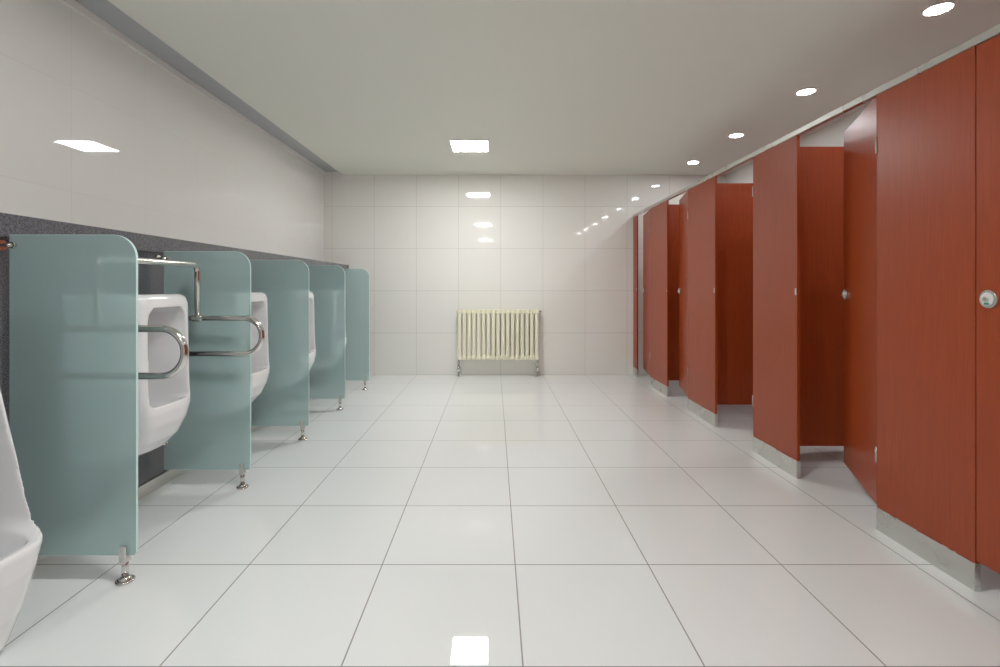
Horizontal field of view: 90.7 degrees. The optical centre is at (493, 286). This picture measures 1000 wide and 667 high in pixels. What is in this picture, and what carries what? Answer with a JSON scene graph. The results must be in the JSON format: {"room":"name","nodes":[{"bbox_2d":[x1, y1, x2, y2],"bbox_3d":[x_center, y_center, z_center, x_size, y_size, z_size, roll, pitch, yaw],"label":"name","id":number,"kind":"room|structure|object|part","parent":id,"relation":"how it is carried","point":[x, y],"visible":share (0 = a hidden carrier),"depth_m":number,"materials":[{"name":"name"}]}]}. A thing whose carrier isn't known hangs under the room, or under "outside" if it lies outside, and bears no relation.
{"room":"public restroom","nodes":[
{"label":"public restroom","id":0,"kind":"room"},
{"bbox_2d":[0,237,166,485],"bbox_3d":[-2.260,0.520,1.215,0.320,1.465,11.630,0,0,0],"label":"wall","id":1,"kind":"structure","parent":0,"point":[150,277],"depth_m":2.92,"materials":[{"name":"stone"}]},
{"bbox_2d":[0,389,42,651],"bbox_3d":[-1.810,0.722,1.600,0.548,1.060,0.410,0,0,0],"label":"urinal","id":2,"kind":"object","parent":1,"relation":"attached to","point":[21,540],"depth_m":1.74,"materials":[{"name":"white ceramic"}]},
{"bbox_2d":[37,426,261,560],"bbox_3d":[-2.093,1.216,1.215,0.014,0.075,11.630,0,0,0],"label":"baseboard","id":3,"kind":"structure","parent":1,"relation":"attached to","point":[150,486],"depth_m":3.07,"materials":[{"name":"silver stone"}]},
{"bbox_2d":[138,294,189,456],"bbox_3d":[-1.891,0.473,2.600,0.416,0.870,0.416,0,0,0],"label":"urinal","id":4,"kind":"object","parent":1,"relation":"attached to","point":[163,405],"depth_m":2.69,"materials":[{"name":"white ceramic"}]},
{"bbox_2d":[0,212,348,268],"bbox_3d":[-2.243,-0.263,1.215,0.355,0.101,11.630,0,0,0],"label":"trim","id":5,"kind":"structure","parent":1,"relation":"on","point":[10,224],"depth_m":2.81,"materials":[{"name":"stone"}]},
{"bbox_2d":[138,257,264,379],"bbox_3d":[-1.735,0.144,2.585,0.728,0.582,0.812,0,0,0],"label":"grab rail","id":6,"kind":"object","parent":1,"relation":"attached to","point":[197,317],"visible":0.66,"depth_m":2.88,"materials":[{"name":"silver metal"}]},
{"bbox_2d":[251,292,269,402],"bbox_3d":[-1.891,0.473,3.575,0.416,0.870,0.416,0,0,0],"label":"urinal","id":7,"kind":"object","parent":1,"relation":"attached to","point":[260,368],"depth_m":3.73,"materials":[{"name":"white ceramic"}]},
{"bbox_2d":[309,291,315,370],"bbox_3d":[-1.891,0.473,4.545,0.416,0.870,0.416,0,0,0],"label":"urinal","id":8,"kind":"object","parent":1,"relation":"attached to","point":[312,350],"depth_m":4.70,"materials":[{"name":"white ceramic"}]},
{"bbox_2d":[0,0,323,260],"bbox_3d":[-2.470,-0.246,1.215,0.100,2.998,11.630,0,0,0],"label":"wall","id":9,"kind":"structure","parent":0,"point":[94,132],"depth_m":3.23,"materials":[{"name":"tile"}]},
{"bbox_2d":[59,0,324,174],"bbox_3d":[-2.410,-1.617,1.215,0.020,0.045,11.630,0,0,0],"label":"trim","id":10,"kind":"structure","parent":9,"relation":"attached to","point":[72,4],"depth_m":3.65,"materials":[{"name":"white"}]},
{"bbox_2d":[75,0,337,171],"bbox_3d":[-2.285,-1.692,1.215,0.270,0.105,11.630,0,0,0],"label":"trim","id":11,"kind":"structure","parent":9,"relation":"attached to","point":[104,9],"depth_m":3.71,"materials":[{"name":"grey"}]},
{"bbox_2d":[0,375,999,666],"bbox_3d":[0.440,1.303,1.215,5.920,0.100,11.630,0,0,0],"label":"floor","id":12,"kind":"structure","parent":0,"point":[424,520],"depth_m":2.27,"materials":[{"name":"tile"}]},
{"bbox_2d":[0,235,137,585],"bbox_3d":[-1.807,0.515,2.100,0.582,1.475,0.072,0,0,0],"label":"divider","id":13,"kind":"object","parent":12,"relation":"on","point":[74,298],"visible":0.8,"depth_m":2.09,"materials":[{"name":"green glass"}]},
{"bbox_3d":[-2.062,-0.177,2.086,0.060,0.016,0.016,0,0,0],"label":"bracket arm","id":14,"kind":"part","parent":13,"relation":"part of","materials":[{"name":"silver metal"}]},
{"bbox_3d":[-1.568,1.188,2.100,0.027,0.100,0.027,0,0,0],"label":"leg","id":15,"kind":"part","parent":13,"relation":"part of","materials":[{"name":"silver metal"}]},
{"bbox_2d":[155,251,250,489],"bbox_3d":[-1.807,0.515,3.080,0.582,1.475,0.072,0,0,0],"label":"divider","id":16,"kind":"object","parent":12,"relation":"on","point":[214,433],"visible":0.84,"depth_m":3.07,"materials":[{"name":"green glass"}]},
{"bbox_3d":[-1.568,1.188,3.080,0.027,0.100,0.027,0,0,0],"label":"leg","id":17,"kind":"part","parent":16,"relation":"part of","materials":[{"name":"silver metal"}]},
{"bbox_2d":[250,260,308,440],"bbox_3d":[-1.807,0.515,4.050,0.582,1.475,0.072,0,0,0],"label":"divider","id":18,"kind":"object","parent":12,"relation":"on","point":[283,400],"visible":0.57,"depth_m":4.04,"materials":[{"name":"green glass"}]},
{"bbox_2d":[307,265,344,410],"bbox_3d":[-1.807,0.515,5.030,0.582,1.475,0.072,0,0,0],"label":"divider","id":19,"kind":"object","parent":12,"relation":"on","point":[326,282],"visible":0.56,"depth_m":5.02,"materials":[{"name":"green glass"}]},
{"bbox_2d":[344,269,368,390],"bbox_3d":[-1.807,0.515,6.010,0.582,1.475,0.072,0,0,0],"label":"divider","id":20,"kind":"object","parent":12,"relation":"on","point":[356,280],"visible":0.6,"depth_m":6.00,"materials":[{"name":"green glass"}]},
{"bbox_2d":[457,309,540,376],"bbox_3d":[0.069,0.783,6.925,1.188,0.940,0.130,0,0,0],"label":"radiator","id":21,"kind":"object","parent":12,"relation":"on","point":[460,312],"visible":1,"depth_m":6.89,"materials":[{"name":"beige metal"}]},
{"bbox_3d":[-0.465,1.125,6.940,0.024,0.235,0.030,0,0,0],"label":"foot post","id":22,"kind":"part","parent":21,"relation":"part of","materials":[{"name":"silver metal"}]},
{"bbox_3d":[0.580,1.125,6.940,0.024,0.235,0.030,0,0,0],"label":"foot post","id":23,"kind":"part","parent":21,"relation":"part of","materials":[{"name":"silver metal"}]},
{"bbox_2d":[633,367,637,376],"bbox_3d":[1.990,1.196,6.939,0.026,0.115,0.179,0,0,0],"label":"kick plate","id":24,"kind":"object","parent":12,"relation":"on","point":[635,371],"visible":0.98,"depth_m":6.90,"materials":[{"name":"silver metal"}]},
{"bbox_2d":[633,215,637,368],"bbox_3d":[1.990,0.072,6.939,0.020,2.131,0.178,0,0,0],"label":"pilaster","id":25,"kind":"object","parent":24,"relation":"on","point":[635,219],"visible":1,"depth_m":6.91,"materials":[{"name":"red wood"}]},
{"bbox_2d":[650,377,668,396],"bbox_3d":[1.990,1.196,5.950,0.026,0.115,0.602,0,0,0],"label":"kick plate","id":26,"kind":"object","parent":12,"relation":"on","point":[655,384],"visible":0.89,"depth_m":5.90,"materials":[{"name":"silver metal"}]},
{"bbox_2d":[651,200,668,385],"bbox_3d":[1.990,0.072,5.950,0.020,2.131,0.600,0,0,0],"label":"pilaster","id":27,"kind":"object","parent":26,"relation":"on","point":[659,213],"visible":1,"depth_m":5.88,"materials":[{"name":"red wood"}]},
{"bbox_2d":[643,209,650,375],"bbox_3d":[2.033,0.068,6.545,0.020,2.114,0.592,0,0,8],"label":"leaf","id":28,"kind":"object","parent":27,"relation":"attached to","point":[647,216],"visible":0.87,"depth_m":6.48,"materials":[{"name":"red wood"}]},
{"bbox_2d":[669,204,678,380],"bbox_3d":[2.649,0.130,5.950,1.298,2.246,0.028,0,0,0],"label":"wall","id":29,"kind":"structure","parent":12,"relation":"on","point":[673,208],"depth_m":5.94,"materials":[{"name":"red wood"}]},
{"bbox_2d":[688,399,717,426],"bbox_3d":[1.990,1.196,4.732,0.026,0.115,0.616,0,0,0],"label":"kick plate","id":30,"kind":"object","parent":12,"relation":"on","point":[708,416],"visible":0.89,"depth_m":4.66,"materials":[{"name":"silver metal"}]},
{"bbox_2d":[688,176,716,413],"bbox_3d":[1.990,0.072,4.732,0.020,2.131,0.615,0,0,0],"label":"pilaster","id":31,"kind":"object","parent":30,"relation":"on","point":[702,198],"visible":1,"depth_m":4.69,"materials":[{"name":"red wood"}]},
{"bbox_2d":[679,191,687,396],"bbox_3d":[2.055,0.068,5.336,0.021,2.114,0.602,0,0,13],"label":"leaf","id":32,"kind":"object","parent":31,"relation":"attached to","point":[683,202],"visible":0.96,"depth_m":5.33,"materials":[{"name":"red wood"}]},
{"bbox_2d":[633,24,999,216],"bbox_3d":[1.991,-1.011,2.664,0.034,0.036,8.729,0,0,0],"label":"header rail","id":33,"kind":"object","parent":31,"relation":"on","point":[993,32],"visible":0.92,"depth_m":2.69,"materials":[{"name":"silver metal"}]},
{"bbox_2d":[717,183,752,404],"bbox_3d":[2.649,0.130,4.732,1.298,2.246,0.028,0,0,0],"label":"wall","id":34,"kind":"structure","parent":12,"relation":"on","point":[734,200],"depth_m":4.72,"materials":[{"name":"red wood"}]},
{"bbox_2d":[753,436,800,478],"bbox_3d":[1.990,1.196,3.502,0.026,0.115,0.550,0,0,0],"label":"kick plate","id":35,"kind":"object","parent":12,"relation":"on","point":[781,460],"visible":0.96,"depth_m":3.44,"materials":[{"name":"silver metal"}]},
{"bbox_2d":[753,135,799,460],"bbox_3d":[1.990,0.072,3.502,0.020,2.131,0.548,0,0,0],"label":"pilaster","id":36,"kind":"object","parent":35,"relation":"on","point":[776,170],"visible":1,"depth_m":3.45,"materials":[{"name":"red wood"}]},
{"bbox_2d":[800,147,843,445],"bbox_3d":[2.649,0.130,3.502,1.298,2.246,0.028,0,0,0],"label":"wall","id":37,"kind":"structure","parent":12,"relation":"on","point":[821,168],"depth_m":3.49,"materials":[{"name":"red wood"}]},
{"bbox_2d":[876,507,980,591],"bbox_3d":[1.990,1.196,2.293,0.026,0.115,0.522,0,0,0],"label":"kick plate","id":38,"kind":"object","parent":12,"relation":"on","point":[965,571],"visible":0.89,"depth_m":2.23,"materials":[{"name":"silver metal"}]},
{"bbox_2d":[877,46,978,562],"bbox_3d":[1.990,0.072,2.293,0.020,2.131,0.521,0,0,0],"label":"pilaster","id":39,"kind":"object","parent":38,"relation":"on","point":[926,122],"visible":1,"depth_m":2.25,"materials":[{"name":"red wood"}]},
{"bbox_2d":[844,96,876,503],"bbox_3d":[2.121,0.068,2.860,0.021,2.114,0.666,0,0,23],"label":"leaf","id":40,"kind":"object","parent":39,"relation":"attached to","point":[860,158],"visible":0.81,"depth_m":2.82,"materials":[{"name":"red wood"}]},
{"bbox_2d":[875,447,876,462],"bbox_3d":[1.978,0.868,2.557,0.009,0.080,0.009,0,0,23],"label":"barrel","id":41,"kind":"object","parent":39,"relation":"attached to","point":[875,447],"visible":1,"depth_m":2.55,"materials":[{"name":"silver metal"}]},
{"bbox_2d":[875,138,876,153],"bbox_3d":[1.978,-0.732,2.557,0.009,0.080,0.009,0,0,23],"label":"barrel","id":42,"kind":"object","parent":39,"relation":"attached to","point":[875,138],"visible":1,"depth_m":2.56,"materials":[{"name":"silver metal"}]},
{"bbox_2d":[324,172,725,374],"bbox_3d":[0.440,-0.196,7.080,5.920,3.098,0.100,0,0,0],"label":"wall","id":43,"kind":"structure","parent":0,"point":[430,247],"depth_m":7.03,"materials":[{"name":"tile"}]},
{"bbox_2d":[108,0,999,174],"bbox_3d":[0.575,-1.670,1.215,5.450,0.150,11.630,0,0,0],"label":"ceiling","id":44,"kind":"structure","parent":0,"point":[368,87],"depth_m":3.57,"materials":[{"name":"white paint"}]},
{"bbox_2d":[449,140,488,140],"bbox_3d":[-0.270,-1.589,5.351,0.436,0.012,0.018,0,0,0],"label":"frame","id":45,"kind":"object","parent":44,"relation":"attached to","point":[449,140],"visible":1,"depth_m":5.34,"materials":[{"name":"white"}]},
{"bbox_2d":[451,141,487,150],"bbox_3d":[-0.270,-1.587,5.560,0.400,0.012,0.400,0,0,0],"label":"ceiling light","id":46,"kind":"object","parent":44,"relation":"in","point":[457,145],"visible":1,"depth_m":5.52,"materials":[{"name":"white plastic"}]},
{"bbox_2d":[452,151,489,151],"bbox_3d":[-0.270,-1.589,5.769,0.436,0.012,0.018,0,0,0],"label":"frame","id":47,"kind":"object","parent":44,"relation":"attached to","point":[452,151],"visible":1,"depth_m":5.77,"materials":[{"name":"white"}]},
{"bbox_2d":[686,160,699,163],"bbox_3d":[2.540,-1.590,6.300,0.166,0.010,0.166,0,0,0],"label":"recessed light","id":48,"kind":"object","parent":44,"relation":"in","point":[692,161],"visible":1,"depth_m":6.29,"materials":[{"name":"white"}]},
{"bbox_2d":[728,132,744,137],"bbox_3d":[2.540,-1.590,5.180,0.166,0.010,0.166,0,0,0],"label":"recessed light","id":49,"kind":"object","parent":44,"relation":"in","point":[739,134],"visible":1,"depth_m":5.17,"materials":[{"name":"white"}]},
{"bbox_2d":[794,87,817,95],"bbox_3d":[2.540,-1.590,4.020,0.166,0.010,0.166,0,0,0],"label":"recessed light","id":50,"kind":"object","parent":44,"relation":"in","point":[808,90],"visible":1,"depth_m":4.01,"materials":[{"name":"white"}]},
{"bbox_2d":[919,0,957,16],"bbox_3d":[2.540,-1.590,2.824,0.166,0.010,0.166,0,0,0],"label":"recessed light","id":51,"kind":"object","parent":44,"relation":"in","point":[940,7],"visible":1,"depth_m":2.81,"materials":[{"name":"white"}]},
{"bbox_2d":[726,107,865,182],"bbox_3d":[3.350,-0.246,1.215,0.100,2.998,11.630,0,0,0],"label":"wall","id":52,"kind":"structure","parent":0,"point":[832,135],"depth_m":4.96,"materials":[{"name":"tile"}]},
{"bbox_3d":[1.990,1.196,1.105,0.026,0.115,0.552,0,0,0],"label":"kick plate","id":53,"kind":"object","parent":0,"visible":0},
{"bbox_3d":[1.990,0.072,1.105,0.020,2.131,0.550,0,0,0],"label":"pilaster","id":54,"kind":"object","parent":53,"relation":"on","visible":0},
{"bbox_2d":[976,35,999,573],"bbox_3d":[1.990,0.068,1.705,0.020,2.114,0.646,0,0,0],"label":"leaf","id":55,"kind":"object","parent":54,"relation":"attached to","point":[988,52],"visible":0.96,"depth_m":1.98,"materials":[{"name":"red wood"}]},
{"bbox_2d":[979,290,998,307],"bbox_3d":[1.976,0.048,1.973,0.009,0.072,0.072,0,0,0],"label":"rose","id":56,"kind":"object","parent":55,"relation":"attached to","point":[996,298],"visible":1,"depth_m":1.96,"materials":[{"name":"silver metal"}]},
{"bbox_2d":[980,293,993,305],"bbox_3d":[1.965,0.048,1.973,0.016,0.052,0.052,0,0,0],"label":"disc","id":57,"kind":"object","parent":56,"relation":"attached to","point":[991,297],"depth_m":1.97,"materials":[{"name":"white metal"}]},
{"bbox_3d":[1.964,0.048,1.973,0.014,0.020,0.020,0,0,0],"label":"lock turn knob","id":58,"kind":"part","parent":57,"relation":"part of","materials":[{"name":"silver metal"}]}
]}

